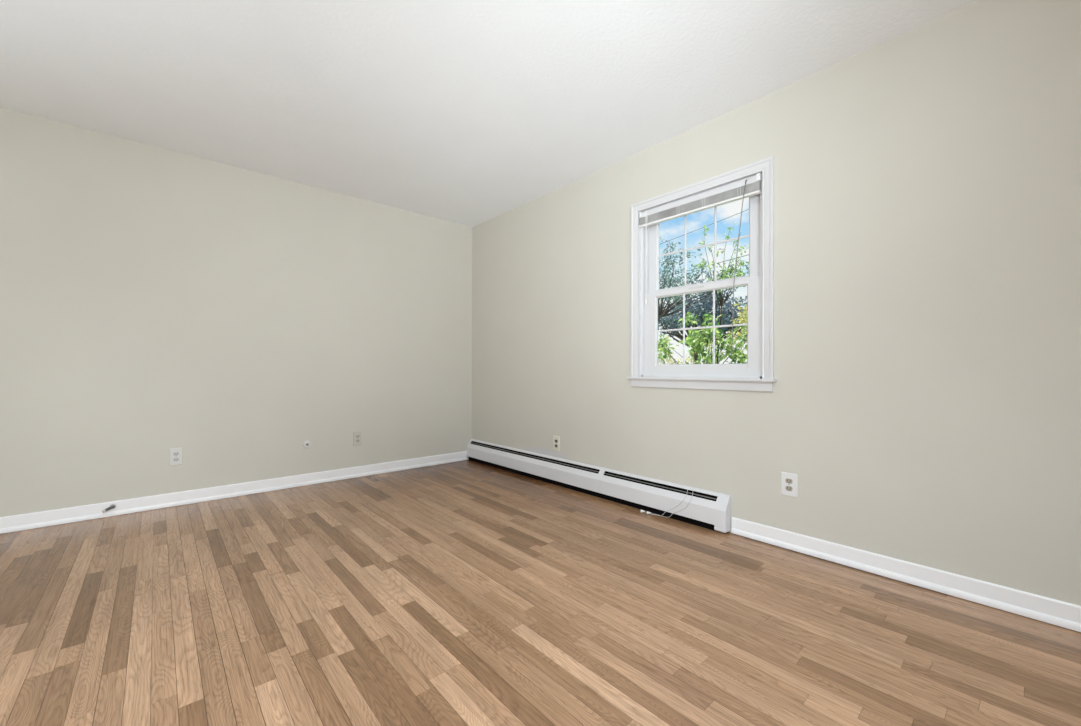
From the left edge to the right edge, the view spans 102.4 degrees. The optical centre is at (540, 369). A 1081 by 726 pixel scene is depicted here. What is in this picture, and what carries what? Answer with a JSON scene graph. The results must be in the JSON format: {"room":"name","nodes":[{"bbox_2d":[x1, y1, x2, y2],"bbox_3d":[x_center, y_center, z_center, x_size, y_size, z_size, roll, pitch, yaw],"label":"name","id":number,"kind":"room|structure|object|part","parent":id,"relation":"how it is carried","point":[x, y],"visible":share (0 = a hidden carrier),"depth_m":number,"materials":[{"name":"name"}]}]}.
{"room":"empty room","nodes":[
{"label":"empty room","id":0,"kind":"room"},
{"bbox_2d":[0,107,471,516],"bbox_3d":[-2.491,-0.283,3.110,4.880,2.440,0.140,0,0,-41],"label":"wall","id":1,"kind":"structure","parent":0,"point":[154,300],"depth_m":3.10,"materials":[{"name":"paint"}]},
{"bbox_2d":[102,504,115,512],"bbox_3d":[-2.734,0.874,2.748,0.029,0.032,0.093,0,0,-8],"label":"door stop","id":2,"kind":"object","parent":1,"relation":"attached to","point":[112,506],"visible":1,"depth_m":2.76,"materials":[{"name":"grey plastic"}]},
{"bbox_2d":[170,447,181,465],"bbox_3d":[-2.510,0.598,2.994,0.066,0.120,0.008,0,0,-41],"label":"wall outlet","id":3,"kind":"object","parent":1,"relation":"attached to","point":[175,453],"visible":1,"depth_m":2.99,"materials":[{"name":"white plastic"}]},
{"bbox_2d":[0,451,466,533],"bbox_3d":[-2.465,0.889,3.029,4.534,0.091,0.018,0,0,-41],"label":"baseboard","id":4,"kind":"structure","parent":1,"relation":"attached to","point":[27,521],"depth_m":3.08,"materials":[{"name":"white paint"}]},
{"bbox_2d":[303,441,310,447],"bbox_3d":[-1.895,0.606,3.531,0.062,0.062,0.020,0,0,-41],"label":"cable plate","id":5,"kind":"object","parent":1,"relation":"attached to","point":[306,444],"visible":1,"depth_m":3.53,"materials":[{"name":"white plastic"}]},
{"bbox_2d":[353,431,361,445],"bbox_3d":[-1.599,0.600,3.800,0.070,0.127,0.008,0,0,-41],"label":"wall outlet","id":6,"kind":"object","parent":1,"relation":"attached to","point":[357,435],"visible":1,"depth_m":3.80,"materials":[{"name":"plastic"}]},
{"bbox_2d":[0,0,976,226],"bbox_3d":[-0.555,-1.561,0.922,4.880,0.120,5.980,0,0,-41],"label":"ceiling","id":7,"kind":"structure","parent":0,"point":[469,113],"depth_m":2.20,"materials":[{"name":"paint"}]},
{"bbox_2d":[0,460,1080,725],"bbox_3d":[-0.558,1.014,0.922,4.880,0.150,5.980,0,0,-41],"label":"floor","id":8,"kind":"structure","parent":0,"point":[466,592],"depth_m":1.58,"materials":[{"name":"brown wood"}]},
{"bbox_2d":[472,0,1080,605],"bbox_3d":[1.219,-0.279,2.492,0.140,2.440,5.700,0,0,-41],"label":"wall","id":9,"kind":"structure","parent":0,"point":[924,403],"depth_m":2.00,"materials":[{"name":"paint"}]},
{"bbox_2d":[553,436,559,450],"bbox_3d":[0.132,0.610,3.608,0.008,0.122,0.077,0,0,-41],"label":"wall outlet","id":10,"kind":"object","parent":9,"relation":"attached to","point":[556,439],"visible":1,"depth_m":3.60,"materials":[{"name":"beige plastic"}]},
{"bbox_2d":[467,439,730,532],"bbox_3d":[0.164,0.831,3.524,0.069,0.217,2.755,0,0,-41],"label":"baseboard heater","id":11,"kind":"object","parent":9,"relation":"attached to","point":[707,509],"visible":0.99,"depth_m":3.08,"materials":[{"name":"white metal"}]},
{"bbox_3d":[0.160,0.827,3.565,0.022,0.202,2.688,0,0,-41],"label":"panel","id":12,"kind":"part","parent":11,"relation":"part of","materials":[{"name":"white metal"}]},
{"bbox_2d":[641,490,692,516],"bbox_3d":[0.796,0.841,2.762,0.349,0.200,0.045,0,0,42],"label":"pull cord","id":13,"kind":"object","parent":11,"relation":"on","point":[687,490],"visible":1,"depth_m":2.73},
{"bbox_2d":[627,156,776,391],"bbox_3d":[0.987,-0.514,2.725,0.178,1.265,0.962,0,0,-41],"label":"window","id":14,"kind":"structure","parent":9,"relation":"in","point":[757,375],"depth_m":2.63,"materials":[{"name":"paint"}]},
{"bbox_2d":[639,173,761,355],"bbox_3d":[0.945,-0.581,2.689,0.044,1.004,0.798,0,0,-41],"label":"window blind","id":15,"kind":"object","parent":14,"relation":"attached to","point":[751,186],"visible":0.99,"depth_m":2.61,"materials":[{"name":"paint"}]},
{"bbox_3d":[0.948,-0.982,2.692,0.029,0.012,0.796,0,0,-41],"label":"rail","id":16,"kind":"part","parent":15,"relation":"part of","materials":[{"name":"white plastic"}]},
{"bbox_3d":[0.953,0.057,2.696,0.088,0.018,0.962,0,0,-41],"label":"sill","id":17,"kind":"part","parent":14,"relation":"part of","materials":[{"name":"paint"}]},
{"bbox_3d":[0.986,-0.245,2.723,0.030,0.561,0.794,0,0,-41],"label":"sash","id":18,"kind":"part","parent":14,"relation":"part of","materials":[{"name":"white plastic"}]},
{"bbox_3d":[1.017,-0.785,2.750,0.030,0.581,0.796,0,0,-41],"label":"sash","id":19,"kind":"part","parent":14,"relation":"part of","materials":[{"name":"white plastic"}]},
{"bbox_2d":[781,472,797,497],"bbox_3d":[1.305,0.602,2.281,0.008,0.122,0.080,0,0,-41],"label":"wall outlet","id":20,"kind":"object","parent":9,"relation":"attached to","point":[789,481],"visible":1,"depth_m":2.28,"materials":[{"name":"white plastic"}]},
{"bbox_2d":[785,478,792,483],"bbox_3d":[1.304,0.583,2.280,0.004,0.025,0.034,0,0,-41],"label":"receptacle","id":21,"kind":"object","parent":20,"relation":"attached to","point":[787,480],"depth_m":2.28,"materials":[{"name":"beige plastic"}]},
{"bbox_2d":[785,486,792,490],"bbox_3d":[1.304,0.622,2.280,0.004,0.025,0.034,0,0,-41],"label":"receptacle","id":22,"kind":"object","parent":20,"relation":"attached to","point":[787,488],"depth_m":2.28,"materials":[{"name":"beige plastic"}]},
{"bbox_2d":[731,517,1080,631],"bbox_3d":[2.074,0.894,1.405,0.018,0.089,2.935,0,0,-41],"label":"baseboard","id":23,"kind":"structure","parent":9,"relation":"attached to","point":[1067,615],"depth_m":1.87,"materials":[{"name":"white paint"}]},
{"label":"outside","id":24,"kind":"structure","parent":0,"visible":0},
{"bbox_3d":[15.195,1.708,32.009,59.810,0.300,100.000,0,0,-41],"label":"ground","id":25,"kind":"structure","parent":24,"visible":0},
{"bbox_2d":[658,336,734,363],"bbox_3d":[4.735,0.165,15.176,2.541,2.823,3.204,0,0,-41],"label":"shrub","id":26,"kind":"object","parent":25,"relation":"on","point":[669,359],"visible":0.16,"depth_m":15.49,"materials":[{"name":"green plant"}]},
{"bbox_2d":[658,311,746,363],"bbox_3d":[2.170,0.365,6.025,1.343,2.396,2.353,0,0,-41],"label":"leafy shrub","id":27,"kind":"object","parent":25,"relation":"on","point":[694,340],"visible":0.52,"depth_m":5.73,"materials":[{"name":"green plant"}]},
{"bbox_2d":[658,264,746,360],"bbox_3d":[6.562,-1.702,18.146,4.460,6.527,8.814,0,0,-44],"label":"tree","id":28,"kind":"object","parent":25,"relation":"on","point":[705,307],"visible":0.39,"depth_m":17.27,"materials":[{"name":"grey plant"}]},
{"bbox_2d":[658,237,748,322],"bbox_3d":[3.144,-0.911,12.331,2.248,4.976,6.368,0,0,-41],"label":"tree","id":29,"kind":"object","parent":25,"relation":"on","point":[664,278],"visible":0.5,"depth_m":11.51,"materials":[{"name":"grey plant"}]},
{"bbox_2d":[694,221,748,363],"bbox_3d":[2.844,-0.425,6.710,0.734,3.938,1.364,0,0,11],"label":"young tree","id":30,"kind":"object","parent":25,"relation":"on","point":[725,276],"visible":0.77,"depth_m":6.68,"materials":[{"name":"green plant"}]},
{"bbox_2d":[725,299,746,348],"bbox_3d":[5.875,-0.267,12.234,1.339,3.698,2.136,0,0,14],"label":"shrub","id":31,"kind":"object","parent":25,"relation":"on","point":[741,320],"visible":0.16,"depth_m":11.92,"materials":[{"name":"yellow plant"}]},
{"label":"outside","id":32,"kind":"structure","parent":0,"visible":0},
{"bbox_2d":[659,209,748,244],"bbox_3d":[7.614,-7.006,20.826,0.026,2.897,23.145,0,0,-41],"label":"overhead cable","id":33,"kind":"object","parent":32,"point":[748,209],"visible":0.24,"depth_m":20.51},
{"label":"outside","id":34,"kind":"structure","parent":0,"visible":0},
{"bbox_2d":[660,255,746,277],"bbox_3d":[7.612,-5.143,20.826,0.026,1.560,23.144,0,0,-41],"label":"overhead cable","id":35,"kind":"object","parent":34,"point":[745,255],"visible":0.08,"depth_m":20.07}
]}

